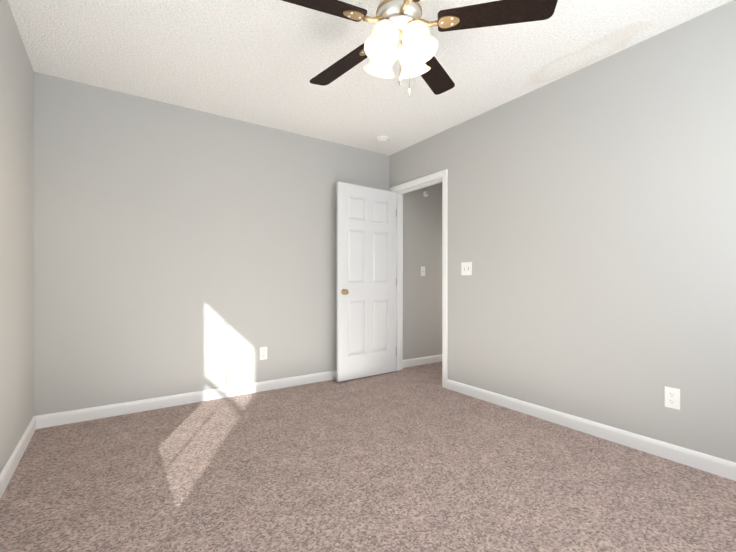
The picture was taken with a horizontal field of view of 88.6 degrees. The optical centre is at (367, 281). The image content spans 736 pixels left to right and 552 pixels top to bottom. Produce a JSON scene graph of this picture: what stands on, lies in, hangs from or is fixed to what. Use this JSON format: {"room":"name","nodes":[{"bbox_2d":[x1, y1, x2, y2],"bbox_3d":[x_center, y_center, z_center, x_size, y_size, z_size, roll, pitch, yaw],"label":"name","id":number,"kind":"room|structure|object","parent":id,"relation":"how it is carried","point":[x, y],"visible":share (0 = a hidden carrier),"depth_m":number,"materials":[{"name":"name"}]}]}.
{"room":"empty bedroom","nodes":[
{"label":"empty bedroom","id":0,"kind":"room"},
{"bbox_2d":[0,0,33,473],"bbox_3d":[-1.192,-0.212,0.866,0.120,2.440,4.050,0,0,-34],"label":"wall","id":1,"kind":"structure","parent":0,"point":[16,243],"depth_m":2.08,"materials":[{"name":"grey paint"}]},
{"bbox_2d":[0,415,39,498],"bbox_3d":[-1.137,0.964,0.903,0.014,0.088,4.050,0,0,-34],"label":"baseboard","id":2,"kind":"structure","parent":1,"relation":"attached to","point":[11,465],"depth_m":2.07,"materials":[{"name":"white wood"}]},
{"bbox_2d":[34,72,441,415],"bbox_3d":[-0.350,-0.210,3.961,4.996,2.440,0.120,0,0,-34],"label":"wall","id":3,"kind":"structure","parent":0,"point":[179,250],"depth_m":3.10,"materials":[{"name":"grey paint"}]},
{"bbox_2d":[40,370,336,427],"bbox_3d":[-1.003,0.966,3.435,3.026,0.088,0.014,0,0,-34],"label":"baseboard","id":4,"kind":"structure","parent":3,"relation":"attached to","point":[79,415],"depth_m":3.05,"materials":[{"name":"white wood"}]},
{"bbox_2d":[260,347,266,359],"bbox_3d":[-0.961,0.664,3.468,0.070,0.115,0.007,0,0,-34],"label":"outlet","id":5,"kind":"object","parent":3,"relation":"attached to","point":[263,353],"visible":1,"depth_m":3.46,"materials":[{"name":"white plastic"}]},
{"bbox_2d":[403,354,441,367],"bbox_3d":[1.008,0.966,4.805,1.560,0.088,0.014,0,0,-34],"label":"baseboard","id":6,"kind":"structure","parent":3,"relation":"attached to","point":[421,361],"depth_m":4.54,"materials":[{"name":"white wood"}]},
{"bbox_2d":[421,266,424,275],"bbox_3d":[0.670,-0.120,4.573,0.070,0.115,0.017,0,0,-34],"label":"hall light switch","id":7,"kind":"object","parent":3,"relation":"attached to","point":[422,271],"visible":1,"depth_m":4.57,"materials":[{"name":"white plastic"}]},
{"bbox_2d":[0,361,735,551],"bbox_3d":[0.823,1.059,2.237,4.996,0.100,4.290,0,0,-34],"label":"floor","id":8,"kind":"structure","parent":0,"point":[419,458],"depth_m":1.88,"materials":[{"name":"carpet"}]},
{"bbox_2d":[8,0,732,155],"bbox_3d":[0.823,-1.481,2.239,4.996,0.100,4.290,0,0,-34],"label":"ceiling","id":9,"kind":"structure","parent":0,"point":[262,62],"depth_m":2.39,"materials":[{"name":"white paint"}]},
{"bbox_2d":[376,136,388,142],"bbox_3d":[0.144,-1.411,3.766,0.124,0.040,0.124,0,0,-34],"label":"smoke detector","id":10,"kind":"object","parent":9,"relation":"attached to","point":[381,139],"visible":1,"depth_m":3.73,"materials":[{"name":"white plastic"}]},
{"bbox_2d":[282,0,557,96],"bbox_3d":[0.107,-1.130,1.738,1.277,0.603,1.268,0,0,-34],"label":"ceiling fan","id":11,"kind":"object","parent":9,"relation":"hanging from","point":[403,23],"visible":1,"depth_m":1.66,"materials":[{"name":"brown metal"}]},
{"bbox_2d":[389,0,735,462],"bbox_3d":[1.433,-0.211,2.653,0.120,2.440,4.050,0,0,-34],"label":"wall","id":12,"kind":"structure","parent":0,"point":[592,223],"depth_m":2.39,"materials":[{"name":"grey paint"}]},
{"bbox_2d":[389,169,447,387],"bbox_3d":[0.552,-0.023,3.947,0.152,2.066,0.884,0,0,-34],"label":"door frame","id":13,"kind":"structure","parent":12,"relation":"attached to","point":[443,174],"depth_m":3.86,"materials":[{"name":"white wood"}]},
{"bbox_2d":[337,182,395,381],"bbox_3d":[0.002,0.006,3.974,0.766,1.986,0.155,0,0,-37],"label":"door","id":14,"kind":"structure","parent":13,"relation":"attached to","point":[366,281],"depth_m":3.93,"materials":[{"name":"white paint"}]},
{"bbox_2d":[461,262,471,274],"bbox_3d":[0.873,-0.111,3.354,0.017,0.115,0.116,0,0,-34],"label":"light switch","id":15,"kind":"object","parent":12,"relation":"attached to","point":[466,268],"visible":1,"depth_m":3.35,"materials":[{"name":"white plastic"}]},
{"bbox_2d":[447,379,735,480],"bbox_3d":[1.632,0.965,2.242,0.014,0.088,3.148,0,0,-34],"label":"baseboard","id":16,"kind":"structure","parent":12,"relation":"attached to","point":[724,468],"depth_m":2.37,"materials":[{"name":"white wood"}]},
{"bbox_2d":[665,386,679,409],"bbox_3d":[1.716,0.659,2.125,0.007,0.115,0.070,0,0,-34],"label":"outlet","id":17,"kind":"object","parent":12,"relation":"attached to","point":[672,397],"visible":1,"depth_m":2.12,"materials":[{"name":"white plastic"}]}
]}

